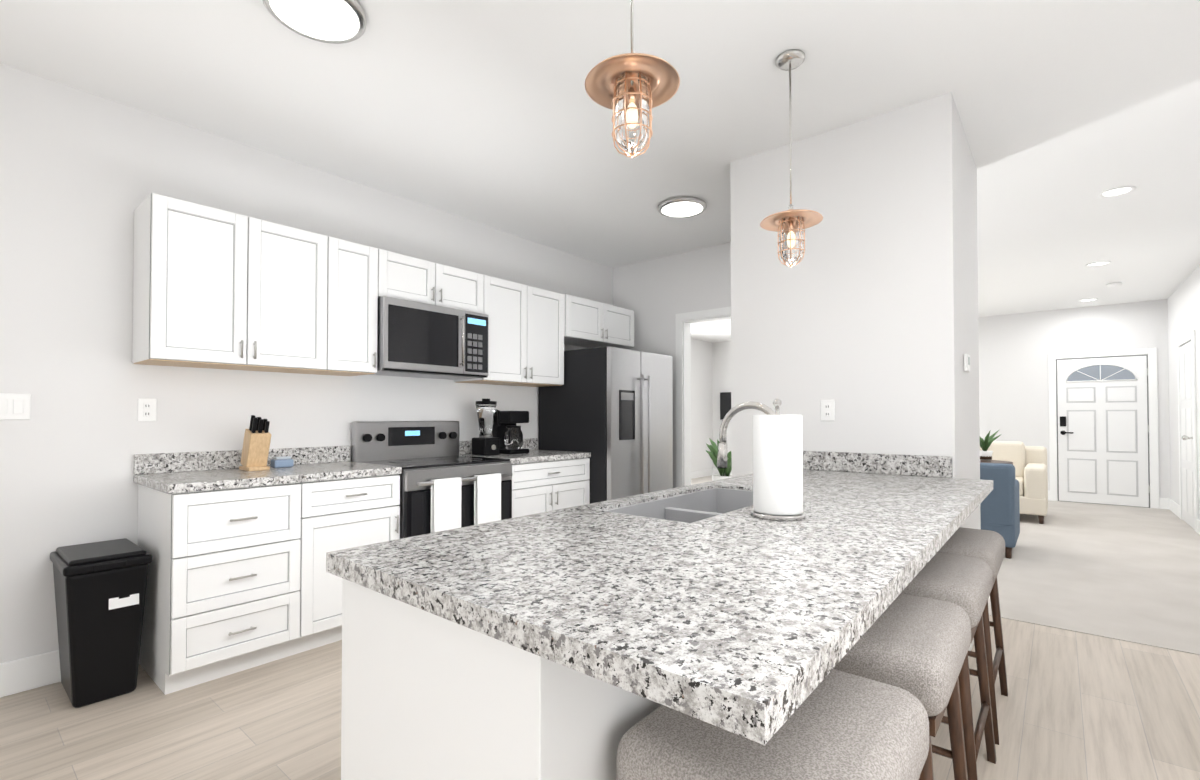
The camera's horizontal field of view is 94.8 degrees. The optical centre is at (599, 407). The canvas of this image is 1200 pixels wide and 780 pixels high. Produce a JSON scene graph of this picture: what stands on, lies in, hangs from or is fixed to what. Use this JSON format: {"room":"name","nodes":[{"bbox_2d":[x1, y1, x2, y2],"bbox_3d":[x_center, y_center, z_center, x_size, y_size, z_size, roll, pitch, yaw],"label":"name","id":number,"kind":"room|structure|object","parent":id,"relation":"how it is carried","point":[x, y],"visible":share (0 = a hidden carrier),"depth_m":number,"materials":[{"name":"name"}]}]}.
{"room":"kitchen","nodes":[
{"label":"kitchen","id":0,"kind":"room"},
{"bbox_2d":[0,650,60,697],"bbox_3d":[-3.985,1.144,0.675,0.016,0.145,5.280,-1,-1,40],"label":"baseboard","id":1,"kind":"structure","parent":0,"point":[30,672],"depth_m":2.43,"materials":[{"name":"white wood"}]},
{"bbox_2d":[0,63,612,662],"bbox_3d":[-2.856,-0.130,2.163,0.120,2.740,9.220,-1,-1,40],"label":"wall","id":2,"kind":"structure","parent":0,"point":[82,175],"depth_m":2.69,"materials":[{"name":"white paint"}]},
{"bbox_2d":[0,393,30,419],"bbox_3d":[-2.569,-0.006,2.404,0.009,0.115,0.125,-1,-1,40],"label":"light switch","id":3,"kind":"object","parent":2,"relation":"attached to","point":[14,406],"visible":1,"depth_m":2.41,"materials":[{"name":"white plastic"}]},
{"bbox_2d":[137,398,156,420],"bbox_3d":[-2.269,0.009,2.765,0.008,0.115,0.075,-1,-1,40],"label":"outlet","id":4,"kind":"object","parent":2,"relation":"attached to","point":[146,409],"visible":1,"depth_m":2.76,"materials":[{"name":"white plastic"}]},
{"bbox_2d":[132,193,343,374],"bbox_3d":[-1.904,-0.598,2.945,0.348,0.760,0.848,-1,-1,40],"label":"upper cabinet","id":5,"kind":"object","parent":2,"relation":"attached to","point":[214,288],"depth_m":2.76,"materials":[{"name":"white wood"}]},
{"bbox_2d":[324,240,383,375],"bbox_3d":[-1.593,-0.592,3.320,0.348,0.760,0.358,-1,-1,40],"label":"upper cabinet","id":6,"kind":"object","parent":2,"relation":"attached to","point":[363,264],"depth_m":3.27,"materials":[{"name":"white wood"}]},
{"bbox_2d":[380,250,447,306],"bbox_3d":[-1.332,-0.819,3.637,0.348,0.295,0.458,-1,-1,40],"label":"upper cabinet","id":7,"kind":"object","parent":2,"relation":"attached to","point":[409,278],"depth_m":3.55,"materials":[{"name":"white wood"}]},
{"bbox_2d":[369,296,488,379],"bbox_3d":[-1.184,-0.443,3.730,0.450,0.445,0.790,-1,-1,40],"label":"over-the-range microwave","id":8,"kind":"object","parent":7,"relation":"attached to","point":[419,340],"visible":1,"depth_m":3.56,"materials":[{"name":"silver metal"}]},
{"bbox_2d":[448,266,487,314],"bbox_3d":[-1.114,-0.815,3.901,0.348,0.295,0.458,-1,-1,40],"label":"upper cabinet","id":9,"kind":"object","parent":2,"relation":"attached to","point":[467,290],"depth_m":3.86,"materials":[{"name":"white wood"}]},
{"bbox_2d":[454,276,567,386],"bbox_3d":[-0.699,-0.575,4.396,0.348,0.760,0.840,-1,-1,40],"label":"upper cabinet","id":10,"kind":"object","parent":2,"relation":"attached to","point":[527,340],"depth_m":4.27,"materials":[{"name":"white wood"}]},
{"bbox_2d":[564,294,607,347],"bbox_3d":[-0.249,-0.769,4.918,0.378,0.355,0.533,-1,-1,40],"label":"upper cabinet","id":11,"kind":"object","parent":2,"relation":"attached to","point":[585,320],"depth_m":4.80,"materials":[{"name":"white wood"}]},
{"bbox_2d":[0,616,1199,779],"bbox_3d":[-1.101,1.239,0.536,4.630,0.050,8.750,-1,-1,40],"label":"floor","id":12,"kind":"structure","parent":0,"point":[1073,705],"depth_m":2.18,"materials":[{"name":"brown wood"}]},
{"bbox_2d":[50,538,151,707],"bbox_3d":[-2.219,0.935,2.450,0.420,0.620,0.286,-1,-1,40],"label":"trash can","id":13,"kind":"object","parent":12,"relation":"on","point":[100,591],"visible":1,"depth_m":2.33,"materials":[{"name":"black plastic"}]},
{"bbox_2d":[133,446,401,694],"bbox_3d":[-1.710,0.742,2.924,0.646,1.020,1.076,-1,-1,40],"label":"base cabinet","id":14,"kind":"object","parent":12,"relation":"on","point":[239,578],"visible":0.96,"depth_m":2.62,"materials":[{"name":"white wood"}]},
{"bbox_2d":[239,415,270,470],"bbox_3d":[-1.843,0.185,2.955,0.182,0.293,0.100,-1,-1,40],"label":"knife block","id":15,"kind":"object","parent":14,"relation":"on","point":[256,445],"visible":1,"depth_m":2.92,"materials":[{"name":"brown wood"}]},
{"bbox_2d":[271,456,293,467],"bbox_3d":[-1.799,0.305,3.124,0.070,0.059,0.100,-1,-1,40],"label":"sponge caddy","id":16,"kind":"object","parent":14,"relation":"on","point":[282,461],"visible":1,"depth_m":3.10,"materials":[{"name":"blue plastic"}]},
{"bbox_2d":[351,421,512,538],"bbox_3d":[-1.073,0.676,3.621,0.724,1.175,0.794,-1,-1,40],"label":"range oven","id":17,"kind":"object","parent":12,"relation":"on","point":[444,485],"visible":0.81,"depth_m":3.51,"materials":[{"name":"silver metal"}]},
{"bbox_2d":[459,438,590,517],"bbox_3d":[-0.579,0.764,4.287,0.646,1.020,0.850,-1,-1,40],"label":"base cabinet","id":18,"kind":"object","parent":12,"relation":"on","point":[546,480],"visible":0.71,"depth_m":4.11,"materials":[{"name":"white wood"}]},
{"bbox_2d":[472,399,499,455],"bbox_3d":[-0.829,0.140,4.139,0.170,0.420,0.211,-1,-1,40],"label":"blender","id":19,"kind":"object","parent":18,"relation":"on","point":[485,443],"visible":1,"depth_m":4.07,"materials":[{"name":"black plastic"}]},
{"bbox_2d":[492,411,528,453],"bbox_3d":[-0.707,0.188,4.325,0.240,0.330,0.200,-1,-1,40],"label":"coffee maker","id":20,"kind":"object","parent":18,"relation":"on","point":[508,432],"visible":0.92,"depth_m":4.25,"materials":[{"name":"black plastic"}]},
{"bbox_2d":[539,347,672,503],"bbox_3d":[0.085,0.403,4.887,0.876,1.760,0.900,-1,-1,40],"label":"fridge","id":21,"kind":"object","parent":12,"relation":"on","point":[610,409],"visible":0.46,"depth_m":4.54,"materials":[{"name":"grey metal"}]},
{"bbox_2d":[341,523,962,779],"bbox_3d":[0.583,0.795,1.839,0.893,0.880,2.496,-1,-1,40],"label":"kitchen island","id":22,"kind":"object","parent":12,"relation":"on","point":[424,697],"depth_m":0.93,"materials":[{"name":"white"}]},
{"bbox_2d":[326,467,992,744],"bbox_3d":[0.597,0.335,1.822,0.960,0.040,2.516,-1,-1,40],"label":"island countertop","id":23,"kind":"structure","parent":22,"relation":"on","point":[729,621],"depth_m":0.96,"materials":[{"name":"grey stone"}]},
{"bbox_2d":[602,487,752,522],"bbox_3d":[0.364,0.444,1.899,0.347,0.232,0.797,-1,-1,40],"label":"sink","id":24,"kind":"object","parent":23,"relation":"in","point":[691,505],"depth_m":2.11,"materials":[{"name":"silver metal"}]},
{"bbox_2d":[717,401,774,468],"bbox_3d":[0.535,0.146,1.917,0.263,0.338,0.098,-1,-1,40],"label":"faucet","id":25,"kind":"object","parent":23,"relation":"on","point":[722,444],"visible":0.54,"depth_m":1.96,"materials":[{"name":"silver metal"}]},
{"bbox_2d":[751,399,805,520],"bbox_3d":[0.510,0.141,1.587,0.150,0.337,0.150,-1,-1,40],"label":"paper towel","id":26,"kind":"object","parent":23,"relation":"on","point":[777,467],"visible":1,"depth_m":1.53,"materials":[{"name":"white paper"}]},
{"bbox_2d":[706,438,731,480],"bbox_3d":[1.633,0.862,7.345,0.656,0.910,0.566,-1,-1,40],"label":"floor plant","id":27,"kind":"object","parent":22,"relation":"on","point":[713,455],"visible":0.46,"depth_m":7.29,"materials":[{"name":"green plant"}]},
{"bbox_2d":[616,669,928,779],"bbox_3d":[0.308,0.866,0.938,0.384,0.712,0.490,-1,-1,40],"label":"stool","id":28,"kind":"object","parent":12,"relation":"on","point":[839,725],"visible":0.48,"depth_m":0.85,"materials":[{"name":"fabric"}]},
{"bbox_2d":[833,593,970,779],"bbox_3d":[0.698,0.874,1.407,0.384,0.712,0.490,-1,-1,40],"label":"stool","id":29,"kind":"object","parent":12,"relation":"on","point":[917,646],"visible":0.38,"depth_m":1.22,"materials":[{"name":"fabric"}]},
{"bbox_2d":[691,475,1199,654],"bbox_3d":[2.898,1.338,6.897,6.600,0.054,6.150,-1,-1,40],"label":"floor carpet","id":30,"kind":"object","parent":12,"relation":"on","point":[1126,573],"visible":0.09,"depth_m":4.18,"materials":[{"name":"beige carpet"}]},
{"bbox_2d":[980,460,1012,463],"bbox_3d":[4.130,0.935,5.914,0.480,0.730,0.480,-1,-1,40],"label":"side table","id":31,"kind":"object","parent":30,"relation":"on","point":[999,461],"visible":0.1,"depth_m":5.81,"materials":[{"name":"brown wood"}]},
{"bbox_2d":[980,430,1001,460],"bbox_3d":[4.107,0.401,5.921,0.326,0.336,0.313,-1,-1,40],"label":"plant","id":32,"kind":"object","parent":31,"relation":"on","point":[985,454],"visible":0.75,"depth_m":5.88,"materials":[{"name":"green plant"}]},
{"bbox_2d":[980,462,1019,558],"bbox_3d":[3.421,0.888,5.170,0.780,0.800,0.750,-1,-1,40],"label":"armchair","id":33,"kind":"object","parent":30,"relation":"on","point":[1000,509],"visible":0.35,"depth_m":4.70,"materials":[{"name":"blue fabric"}]},
{"bbox_2d":[980,441,1047,523],"bbox_3d":[4.372,0.870,7.209,2.280,0.900,0.900,-1,-1,40],"label":"couch","id":34,"kind":"object","parent":30,"relation":"on","point":[1030,465],"visible":0.33,"depth_m":6.41,"materials":[{"name":"beige fabric"}]},
{"bbox_2d":[901,552,996,779],"bbox_3d":[1.088,0.881,1.877,0.384,0.712,0.490,-1,-1,40],"label":"stool","id":35,"kind":"object","parent":12,"relation":"on","point":[965,583],"visible":0.44,"depth_m":1.70,"materials":[{"name":"fabric"}]},
{"bbox_2d":[938,527,1007,744],"bbox_3d":[1.471,0.889,2.338,0.384,0.712,0.490,-1,-1,40],"label":"stool","id":36,"kind":"object","parent":12,"relation":"on","point":[987,547],"visible":0.29,"depth_m":2.18,"materials":[{"name":"fabric"}]},
{"bbox_2d":[0,0,1199,342],"bbox_3d":[0.104,-1.528,3.576,6.840,0.100,15.140,-1,-1,40],"label":"ceiling","id":37,"kind":"structure","parent":0,"point":[490,114],"depth_m":2.68,"materials":[{"name":"white paint"}]},
{"bbox_2d":[262,0,366,43],"bbox_3d":[-1.062,-1.483,2.060,0.350,0.036,0.350,-1,-1,40],"label":"recessed light","id":38,"kind":"object","parent":37,"relation":"in","point":[335,21],"visible":1,"depth_m":2.08,"materials":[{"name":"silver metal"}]},
{"bbox_2d":[585,0,679,157],"bbox_3d":[0.086,-1.089,1.479,0.254,0.843,0.254,-1,-1,40],"label":"pendant light","id":39,"kind":"object","parent":37,"relation":"hanging from","point":[631,89],"visible":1,"depth_m":1.44,"materials":[{"name":"gold metal"}]},
{"bbox_2d":[658,196,706,217],"bbox_3d":[0.596,-1.452,4.011,0.350,0.036,0.350,-1,-1,40],"label":"recessed light","id":40,"kind":"object","parent":37,"relation":"in","point":[682,207],"visible":1,"depth_m":3.96,"materials":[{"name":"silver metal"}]},
{"bbox_2d":[760,49,822,266],"bbox_3d":[0.814,-1.047,2.356,0.254,0.898,0.254,-1,-1,40],"label":"pendant light","id":41,"kind":"object","parent":37,"relation":"hanging from","point":[790,224],"visible":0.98,"depth_m":2.33,"materials":[{"name":"gold metal"}]},
{"bbox_2d":[1079,298,1097,301],"bbox_3d":[6.410,-1.415,7.243,0.190,0.008,0.190,-1,-1,40],"label":"recessed light","id":42,"kind":"object","parent":37,"relation":"in","point":[1087,300],"visible":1,"depth_m":7.25,"materials":[{"name":"white plastic"}]},
{"bbox_2d":[1085,261,1110,266],"bbox_3d":[4.986,-1.442,5.527,0.190,0.008,0.190,-1,-1,40],"label":"recessed light","id":43,"kind":"object","parent":37,"relation":"in","point":[1099,263],"visible":1,"depth_m":5.51,"materials":[{"name":"white"}]},
{"bbox_2d":[1107,282,1121,286],"bbox_3d":[5.918,-1.415,6.352,0.130,0.036,0.130,-1,-1,40],"label":"smoke detector","id":44,"kind":"object","parent":37,"relation":"attached to","point":[1115,284],"visible":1,"depth_m":6.31,"materials":[{"name":"white plastic"}]},
{"bbox_2d":[1098,186,1135,197],"bbox_3d":[3.517,-1.470,3.757,0.190,0.008,0.190,-1,-1,40],"label":"recessed light","id":45,"kind":"object","parent":37,"relation":"in","point":[1116,191],"visible":1,"depth_m":3.75,"materials":[{"name":"white plastic"}]},
{"bbox_2d":[613,242,730,487],"bbox_3d":[0.188,-0.074,5.705,4.220,2.740,0.120,-1,-1,40],"label":"wall","id":46,"kind":"structure","parent":0,"point":[656,295],"depth_m":5.24,"materials":[{"name":"white paint"}]},
{"bbox_2d":[588,304,633,347],"bbox_3d":[0.017,-0.764,5.239,0.378,0.355,0.533,-1,-1,40],"label":"upper cabinet","id":47,"kind":"object","parent":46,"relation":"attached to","point":[620,320],"depth_m":5.18,"materials":[{"name":"white wood"}]},
{"bbox_2d":[676,307,730,487],"bbox_3d":[1.100,0.199,4.944,0.890,2.170,0.150,-1,-1,40],"label":"trim","id":48,"kind":"structure","parent":46,"relation":"attached to","point":[683,401],"depth_m":5.15,"materials":[{"name":"white wood"}]},
{"bbox_2d":[691,338,712,470],"bbox_3d":[0.462,-0.017,9.246,0.120,2.740,5.680,-1,-1,40],"label":"wall","id":49,"kind":"structure","parent":0,"point":[701,400],"depth_m":11.03,"materials":[{"name":"white paint"}]},
{"bbox_2d":[691,468,712,478],"bbox_3d":[0.515,1.279,9.182,0.016,0.145,5.680,-1,-1,40],"label":"baseboard","id":50,"kind":"structure","parent":49,"relation":"attached to","point":[707,472],"depth_m":10.98,"materials":[{"name":"white"}]},
{"bbox_2d":[730,92,980,528],"bbox_3d":[1.671,-0.109,3.487,1.135,2.740,1.400,-1,-1,40],"label":"wall","id":51,"kind":"structure","parent":0,"point":[863,313],"depth_m":2.88,"materials":[{"name":"white paint"}]},
{"bbox_2d":[820,400,834,420],"bbox_3d":[1.215,0.012,2.947,0.074,0.114,0.008,-1,-1,40],"label":"outlet","id":52,"kind":"object","parent":51,"relation":"attached to","point":[827,408],"visible":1,"depth_m":2.94,"materials":[{"name":"white plastic"}]},
{"bbox_2d":[803,451,953,478],"bbox_3d":[1.334,0.281,2.832,0.805,0.100,0.022,-1,-1,40],"label":"backsplash","id":53,"kind":"structure","parent":51,"relation":"attached to","point":[881,464],"depth_m":2.76,"materials":[{"name":"grey stone"}]},
{"bbox_2d":[963,353,969,371],"bbox_3d":[1.909,-0.234,2.870,0.020,0.090,0.110,-1,-1,40],"label":"thermostat","id":54,"kind":"object","parent":51,"relation":"attached to","point":[966,356],"visible":0.98,"depth_m":2.83,"materials":[{"name":"white plastic"}]},
{"bbox_2d":[968,637,973,657],"bbox_3d":[2.001,1.180,2.966,0.020,0.145,1.082,-1,-1,40],"label":"baseboard","id":55,"kind":"structure","parent":51,"relation":"attached to","point":[971,645],"depth_m":2.85,"materials":[{"name":"white wood"}]},
{"bbox_2d":[712,299,1170,507],"bbox_3d":[4.854,-0.015,9.370,6.720,2.740,0.120,-1,-1,40],"label":"wall","id":56,"kind":"structure","parent":0,"point":[1015,350],"depth_m":8.04,"materials":[{"name":"white paint"}]},
{"bbox_2d":[720,392,730,419],"bbox_3d":[2.802,-0.045,10.954,0.900,0.550,0.056,-1,-1,40],"label":"wall-mounted tv","id":57,"kind":"object","parent":56,"relation":"attached to","point":[725,402],"visible":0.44,"depth_m":11.15,"materials":[{"name":"black glass"}]},
{"bbox_2d":[713,468,1049,499],"bbox_3d":[4.402,1.286,9.635,5.360,0.145,0.016,-1,-1,40],"label":"baseboard","id":58,"kind":"structure","parent":56,"relation":"attached to","point":[715,471],"depth_m":11.28,"materials":[{"name":"white"}]},
{"bbox_2d":[1056,355,1149,507],"bbox_3d":[6.870,0.308,7.566,0.939,2.023,0.071,-1,-1,40],"label":"front door","id":59,"kind":"structure","parent":56,"relation":"in","point":[1102,406],"depth_m":7.57,"materials":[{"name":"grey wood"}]},
{"bbox_2d":[1048,348,1159,508],"bbox_3d":[6.887,0.269,7.587,1.110,2.115,0.019,-1,-1,40],"label":"door frame","id":60,"kind":"structure","parent":56,"relation":"attached to","point":[1153,424],"depth_m":7.41,"materials":[{"name":"white wood"}]},
{"bbox_2d":[1167,265,1199,519],"bbox_3d":[2.690,-0.142,1.408,0.120,2.740,15.140,-1,-1,40],"label":"wall","id":61,"kind":"structure","parent":0,"point":[1183,301],"depth_m":6.60,"materials":[{"name":"white paint"}]},
{"bbox_2d":[1166,498,1179,517],"bbox_3d":[7.118,1.242,6.840,0.030,0.145,0.850,-1,-1,40],"label":"baseboard","id":62,"kind":"structure","parent":61,"relation":"attached to","point":[1171,505],"depth_m":6.89,"materials":[{"name":"white wood"}]},
{"bbox_2d":[1179,340,1193,528],"bbox_3d":[6.503,0.286,6.165,0.091,2.023,0.819,-1,-1,40],"label":"hall door","id":63,"kind":"structure","parent":61,"relation":"in","point":[1187,474],"depth_m":6.13,"materials":[{"name":"grey wood"}]},
{"bbox_2d":[1177,330,1197,531],"bbox_3d":[6.531,0.246,6.141,0.019,2.115,0.990,-1,-1,40],"label":"door frame","id":64,"kind":"structure","parent":61,"relation":"attached to","point":[1186,338],"depth_m":5.80,"materials":[{"name":"white wood"}]},
{"bbox_2d":[1196,519,1199,534],"bbox_3d":[5.955,1.220,5.428,0.016,0.145,0.810,-1,-1,40],"label":"baseboard","id":65,"kind":"structure","parent":61,"relation":"attached to","point":[1197,520],"depth_m":5.66,"materials":[{"name":"white wood"}]}
]}

